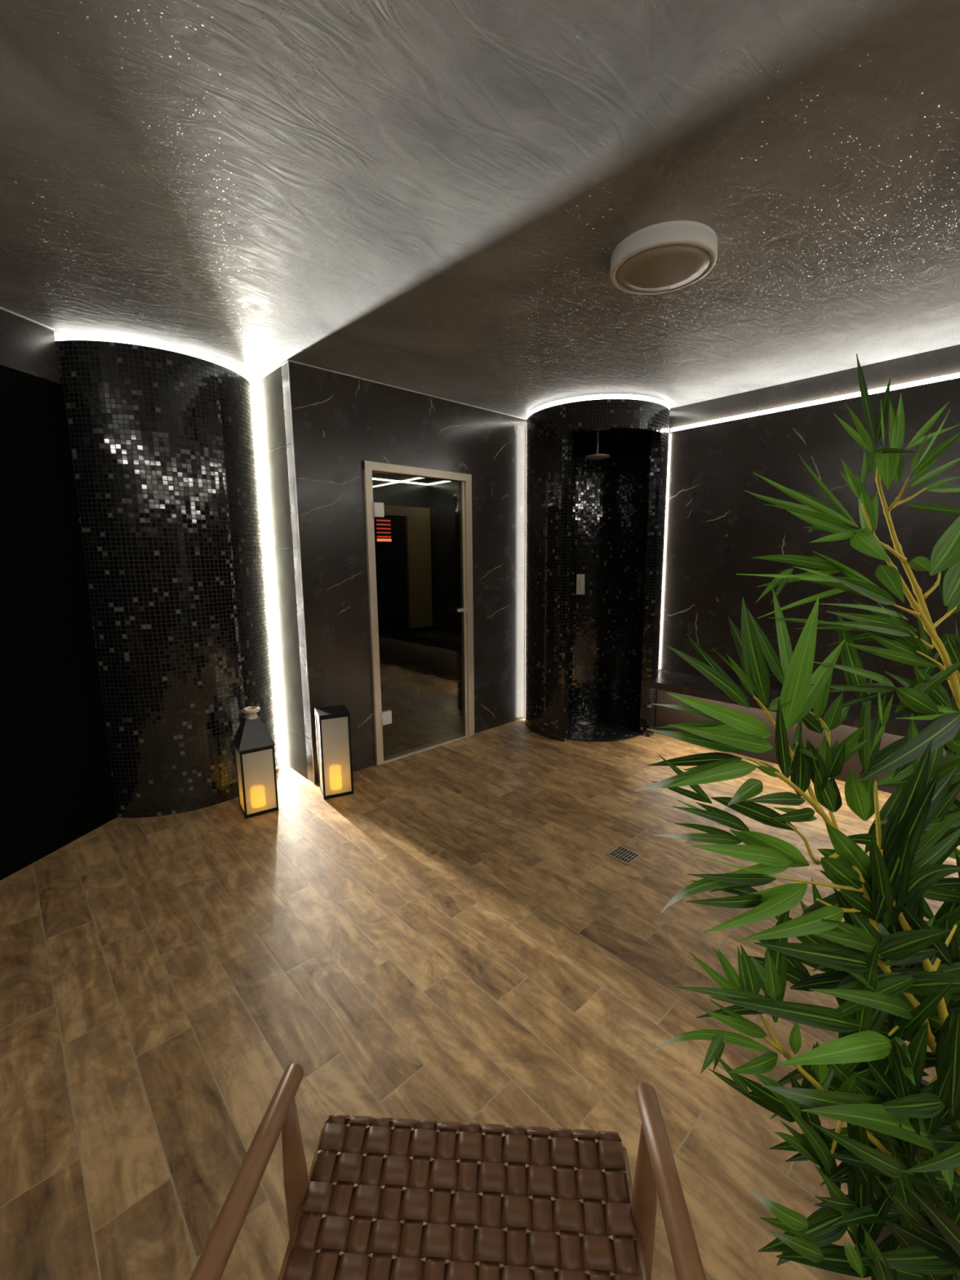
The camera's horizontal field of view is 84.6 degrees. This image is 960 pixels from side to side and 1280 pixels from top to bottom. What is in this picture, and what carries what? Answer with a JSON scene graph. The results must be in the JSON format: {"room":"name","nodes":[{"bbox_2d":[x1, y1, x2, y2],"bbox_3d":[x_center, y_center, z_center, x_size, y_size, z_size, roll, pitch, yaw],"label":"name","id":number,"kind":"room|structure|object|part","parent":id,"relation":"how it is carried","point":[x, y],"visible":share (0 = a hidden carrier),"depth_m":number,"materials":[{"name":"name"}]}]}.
{"room":"spa relaxation room","nodes":[
{"label":"spa relaxation room","id":0,"kind":"room"},
{"bbox_2d":[0,309,116,880],"bbox_3d":[-2.502,-0.031,1.422,0.106,2.624,3.020,1,9,13],"label":"wall","id":1,"kind":"structure","parent":0,"point":[56,788],"depth_m":2.62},
{"bbox_2d":[0,306,54,330],"bbox_3d":[-2.463,-1.317,1.195,0.010,0.009,3.000,1,9,13],"label":"trim","id":2,"kind":"structure","parent":1,"relation":"attached to","point":[1,308],"depth_m":2.51,"materials":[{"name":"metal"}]},
{"bbox_2d":[54,340,280,817],"bbox_3d":[-1.702,-0.289,3.156,0.316,2.572,1.020,8,12,42],"label":"wall","id":3,"kind":"structure","parent":0,"point":[163,443],"depth_m":2.97,"materials":[{"name":"black tile"}]},
{"bbox_2d":[55,333,252,384],"bbox_3d":[-1.703,-1.578,2.946,0.284,0.032,1.007,7,12,41],"label":"led strip","id":4,"kind":"object","parent":3,"relation":"on","point":[60,336],"visible":0.97,"depth_m":2.75,"materials":[{"name":"white plastic"}]},
{"bbox_2d":[253,365,311,778],"bbox_3d":[-1.334,-0.385,3.572,0.061,2.624,0.726,-9,12,-42],"label":"wall","id":5,"kind":"structure","parent":0,"point":[268,392],"depth_m":3.50,"materials":[{"name":"white paint"}]},
{"bbox_2d":[252,382,281,763],"bbox_3d":[-1.466,-0.385,3.637,0.012,2.598,0.059,-3,9,-14],"label":"led strip","id":6,"kind":"object","parent":5,"relation":"attached to","point":[253,384],"visible":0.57,"depth_m":3.62,"materials":[{"name":"white plastic"}]},
{"bbox_2d":[253,359,288,383],"bbox_3d":[-1.307,-1.660,3.277,0.006,0.008,0.552,-9,12,-42],"label":"trim","id":7,"kind":"structure","parent":5,"relation":"attached to","point":[286,361],"depth_m":3.25,"materials":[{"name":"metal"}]},
{"bbox_2d":[372,472,432,669],"bbox_3d":[-1.535,-0.637,5.820,2.610,2.520,0.100,-9,12,-42],"label":"wall","id":8,"kind":"structure","parent":0,"point":[393,642],"depth_m":6.27,"materials":[{"name":"black tile"}]},
{"bbox_2d":[372,477,427,484],"bbox_3d":[-1.304,-1.781,5.782,1.860,0.015,0.019,-9,12,-42],"label":"led strip","id":9,"kind":"object","parent":8,"relation":"attached to","point":[373,478],"visible":0.36,"depth_m":6.11,"materials":[{"name":"white plastic"}]},
{"bbox_2d":[374,505,432,628],"bbox_3d":[-0.990,-0.835,6.197,1.020,1.440,0.047,-9,12,-42],"label":"wall panel","id":10,"kind":"object","parent":8,"relation":"attached to","point":[402,565],"visible":0.76,"depth_m":6.29,"materials":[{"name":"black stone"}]},
{"bbox_2d":[373,517,391,542],"bbox_3d":[-1.103,-1.249,6.011,0.220,0.280,0.051,-9,12,-42],"label":"heater","id":11,"kind":"object","parent":10,"relation":"attached to","point":[382,526],"visible":0.96,"depth_m":6.00,"materials":[{"name":"orange metal"}]},
{"bbox_2d":[281,361,526,783],"bbox_3d":[-0.372,-0.467,4.028,2.100,2.624,0.101,-9,12,-42],"label":"wall","id":12,"kind":"structure","parent":0,"point":[340,422],"depth_m":3.59,"materials":[{"name":"stone"}]},
{"bbox_2d":[287,360,315,784],"bbox_3d":[-1.107,-0.336,3.285,0.005,2.614,0.005,-9,12,-42],"label":"trim","id":13,"kind":"structure","parent":12,"relation":"attached to","point":[287,361],"depth_m":3.26,"materials":[{"name":"metal"}]},
{"bbox_2d":[288,360,526,419],"bbox_3d":[-0.352,-1.750,3.782,2.099,0.008,0.006,-9,12,-42],"label":"trim","id":14,"kind":"structure","parent":12,"relation":"attached to","point":[298,362],"depth_m":3.58,"materials":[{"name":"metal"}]},
{"bbox_2d":[362,460,474,765],"bbox_3d":[-0.417,-0.194,3.961,0.945,2.106,0.116,-9,12,-42],"label":"door","id":15,"kind":"structure","parent":12,"relation":"in","point":[458,722],"depth_m":4.09,"materials":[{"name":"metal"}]},
{"bbox_3d":[-0.421,0.840,4.136,0.830,0.010,0.082,-9,12,-42],"label":"sill","id":16,"kind":"part","parent":15,"relation":"part of","materials":[{"name":"metal"}]},
{"bbox_3d":[-0.148,-0.238,4.163,0.106,0.028,0.052,-9,12,-42],"label":"handle","id":17,"kind":"part","parent":15,"relation":"part of","materials":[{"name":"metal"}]},
{"bbox_2d":[427,478,461,675],"bbox_3d":[0.101,-0.666,5.899,0.100,2.520,2.008,-9,12,-42],"label":"wall","id":18,"kind":"structure","parent":0,"point":[443,498],"depth_m":6.33,"materials":[{"name":"black tile"}]},
{"bbox_2d":[427,480,449,484],"bbox_3d":[0.003,-1.785,5.726,0.019,0.015,1.838,-9,12,-42],"label":"led strip","id":19,"kind":"object","parent":18,"relation":"attached to","point":[442,482],"visible":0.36,"depth_m":6.24,"materials":[{"name":"white plastic"}]},
{"bbox_2d":[0,0,959,418],"bbox_3d":[-0.048,-1.378,1.129,6.960,0.080,6.400,-9,12,-42],"label":"ceiling","id":20,"kind":"structure","parent":0,"point":[434,197],"depth_m":1.63,"materials":[{"name":"grey paint"}]},
{"bbox_2d":[609,220,717,294],"bbox_3d":[0.699,-1.450,2.024,0.388,0.073,0.388,-9,12,-42],"label":"ceiling lamp","id":21,"kind":"object","parent":20,"relation":"attached to","point":[667,256],"visible":1,"depth_m":1.94,"materials":[{"name":"white plastic"}]},
{"bbox_2d":[615,244,710,292],"bbox_3d":[0.699,-1.420,2.029,0.344,0.012,0.344,-9,12,-42],"label":"diffuser","id":22,"kind":"object","parent":21,"relation":"attached to","point":[654,268],"depth_m":2.00,"materials":[{"name":"white plastic"}]},
{"bbox_2d":[0,690,959,1279],"bbox_3d":[-0.389,1.224,1.944,6.960,0.060,7.480,-9,12,-42],"label":"floor","id":23,"kind":"structure","parent":0,"point":[455,935],"depth_m":1.82,"materials":[{"name":"brown wood"}]},
{"bbox_2d":[231,706,278,818],"bbox_3d":[-1.327,0.701,3.114,0.200,0.622,0.200,-7,11,-34],"label":"lantern","id":24,"kind":"object","parent":23,"relation":"on","point":[254,746],"visible":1,"depth_m":3.05,"materials":[{"name":"black metal"}]},
{"bbox_3d":[-1.398,0.817,3.083,0.003,0.365,0.164,-7,11,-34],"label":"glass panel","id":25,"kind":"part","parent":24,"relation":"part of","materials":[{"name":"glass"}]},
{"bbox_3d":[-1.326,0.809,3.131,0.184,0.405,0.184,-7,11,-34],"label":"frame","id":26,"kind":"part","parent":24,"relation":"part of","materials":[{"name":"black metal"}]},
{"bbox_3d":[-1.278,0.819,3.059,0.164,0.365,0.003,-7,11,-34],"label":"glass panel","id":27,"kind":"part","parent":24,"relation":"part of","materials":[{"name":"glass"}]},
{"bbox_2d":[315,704,353,799],"bbox_3d":[-0.924,0.704,3.345,0.184,0.537,0.184,-5,10,-24],"label":"lantern","id":28,"kind":"object","parent":23,"relation":"on","point":[333,734],"visible":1,"depth_m":3.27,"materials":[{"name":"black metal"}]},
{"bbox_3d":[-1.002,0.714,3.310,0.003,0.490,0.160,-5,10,-24],"label":"glass panel","id":29,"kind":"part","parent":28,"relation":"part of","materials":[{"name":"glass"}]},
{"bbox_3d":[-0.927,0.442,3.303,0.184,0.007,0.184,-5,10,-24],"label":"lid","id":30,"kind":"part","parent":28,"relation":"part of","materials":[{"name":"black metal"}]},
{"bbox_3d":[-0.888,0.719,3.268,0.160,0.490,0.003,-5,10,-24],"label":"glass panel","id":31,"kind":"part","parent":28,"relation":"part of","materials":[{"name":"white glass"}]},
{"bbox_2d":[379,629,461,711],"bbox_3d":[-0.268,0.309,5.676,0.958,0.570,1.920,-9,12,-42],"label":"bench","id":32,"kind":"object","parent":23,"relation":"on","point":[439,650],"visible":0.47,"depth_m":5.84,"materials":[{"name":"brown wood"}]},
{"bbox_2d":[189,1062,706,1279],"bbox_3d":[-0.043,0.984,0.599,0.633,0.834,0.850,0,9,4],"label":"lounge chair","id":33,"kind":"object","parent":23,"relation":"on","point":[628,1214],"visible":1,"depth_m":0.88,"materials":[{"name":"brown leather"}]},
{"bbox_3d":[-0.340,0.796,0.624,0.037,0.050,0.599,0,9,4],"label":"armrest","id":34,"kind":"part","parent":33,"relation":"part of","materials":[{"name":"brown wood"}]},
{"bbox_3d":[-0.318,1.052,0.933,0.039,0.596,0.040,0,9,4],"label":"leg","id":35,"kind":"part","parent":33,"relation":"part of","materials":[{"name":"brown wood"}]},
{"bbox_3d":[-0.033,0.995,0.751,0.556,0.090,0.553,0,9,4],"label":"woven seat","id":36,"kind":"part","parent":33,"relation":"part of","materials":[{"name":"brown leather"}]},
{"bbox_3d":[-0.035,1.034,0.730,0.579,0.116,0.575,0,9,4],"label":"seat frame","id":37,"kind":"part","parent":33,"relation":"part of","materials":[{"name":"brown wood"}]},
{"bbox_3d":[0.273,1.052,0.894,0.039,0.596,0.040,0,9,4],"label":"leg","id":38,"kind":"part","parent":33,"relation":"part of","materials":[{"name":"brown wood"}]},
{"bbox_3d":[0.255,0.797,0.585,0.037,0.050,0.599,0,9,4],"label":"armrest","id":39,"kind":"part","parent":33,"relation":"part of","materials":[{"name":"brown wood"}]},
{"bbox_2d":[524,399,670,742],"bbox_3d":[0.964,-0.528,4.490,1.117,2.572,1.102,-9,12,-42],"label":"shower enclosure","id":40,"kind":"object","parent":23,"relation":"on","point":[597,470],"depth_m":4.46,"materials":[{"name":"black tile"}]},
{"bbox_3d":[0.405,-0.545,4.631,0.002,2.570,0.073,1,9,12],"label":"led strip","id":41,"kind":"part","parent":40,"relation":"part of","materials":[{"name":"white plastic"}]},
{"bbox_3d":[0.951,-0.525,4.990,0.080,0.190,0.016,-1,9,-1],"label":"mixer plate","id":42,"kind":"part","parent":40,"relation":"part of","materials":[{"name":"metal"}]},
{"bbox_3d":[0.952,-0.519,4.965,0.044,0.087,0.040,-1,9,-1],"label":"lever","id":43,"kind":"part","parent":40,"relation":"part of","materials":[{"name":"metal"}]},
{"bbox_2d":[526,394,669,418],"bbox_3d":[0.945,-1.789,4.114,1.128,0.030,0.743,0,9,1],"label":"led strip","id":44,"kind":"object","parent":40,"relation":"attached to","point":[597,396],"visible":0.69,"depth_m":3.81,"materials":[{"name":"white plastic"}]},
{"bbox_2d":[606,844,641,865],"bbox_3d":[0.717,1.071,2.629,0.124,0.005,0.124,-9,12,-42],"label":"floor drain","id":45,"kind":"object","parent":23,"relation":"on","point":[622,854],"visible":1,"depth_m":2.63,"materials":[{"name":"metal"}]},
{"bbox_2d":[633,353,959,1279],"bbox_3d":[0.679,0.432,0.853,0.994,1.825,0.427,-4,10,-19],"label":"bamboo plant","id":46,"kind":"object","parent":23,"relation":"on","point":[892,974],"visible":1,"depth_m":0.78,"materials":[{"name":"green plant"}]},
{"bbox_3d":[0.663,0.834,0.888,0.513,0.669,0.240,-9,12,-42],"label":"stem","id":47,"kind":"part","parent":46,"relation":"part of","materials":[{"name":"plant"}]},
{"bbox_3d":[0.685,0.671,0.893,0.486,1.034,0.334,-9,12,-42],"label":"stem","id":48,"kind":"part","parent":46,"relation":"part of","materials":[{"name":"plant"}]},
{"bbox_3d":[0.945,1.169,1.105,0.310,0.285,0.310,-9,12,-42],"label":"planter","id":49,"kind":"part","parent":46,"relation":"part of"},
{"bbox_3d":[0.828,0.425,0.978,0.374,1.321,0.149,2,9,17],"label":"stem","id":50,"kind":"part","parent":46,"relation":"part of","materials":[{"name":"yellow plant"}]},
{"bbox_3d":[0.833,0.656,0.878,0.437,0.902,0.174,-4,10,-23],"label":"stem","id":51,"kind":"part","parent":46,"relation":"part of","materials":[{"name":"plant"}]},
{"bbox_3d":[0.866,0.383,0.997,0.341,1.398,0.114,3,10,22],"label":"stem","id":52,"kind":"part","parent":46,"relation":"part of","materials":[{"name":"yellow plant"}]},
{"bbox_2d":[641,670,959,801],"bbox_3d":[2.871,0.767,2.812,0.426,0.504,4.398,-9,12,-42],"label":"bench","id":53,"kind":"object","parent":23,"relation":"on","point":[701,688],"visible":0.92,"depth_m":3.75,"materials":[{"name":"stone"}]},
{"bbox_2d":[658,344,959,707],"bbox_3d":[3.045,-0.313,2.847,0.121,2.624,4.445,-9,12,-42],"label":"wall","id":54,"kind":"structure","parent":0,"point":[714,527],"depth_m":3.66,"materials":[{"name":"stone"}]},
{"bbox_2d":[670,373,959,431],"bbox_3d":[3.016,-1.432,2.614,0.020,0.025,4.390,-9,12,-42],"label":"led strip","id":55,"kind":"object","parent":54,"relation":"attached to","point":[957,375],"visible":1,"depth_m":3.44,"materials":[{"name":"white plastic"}]}
]}

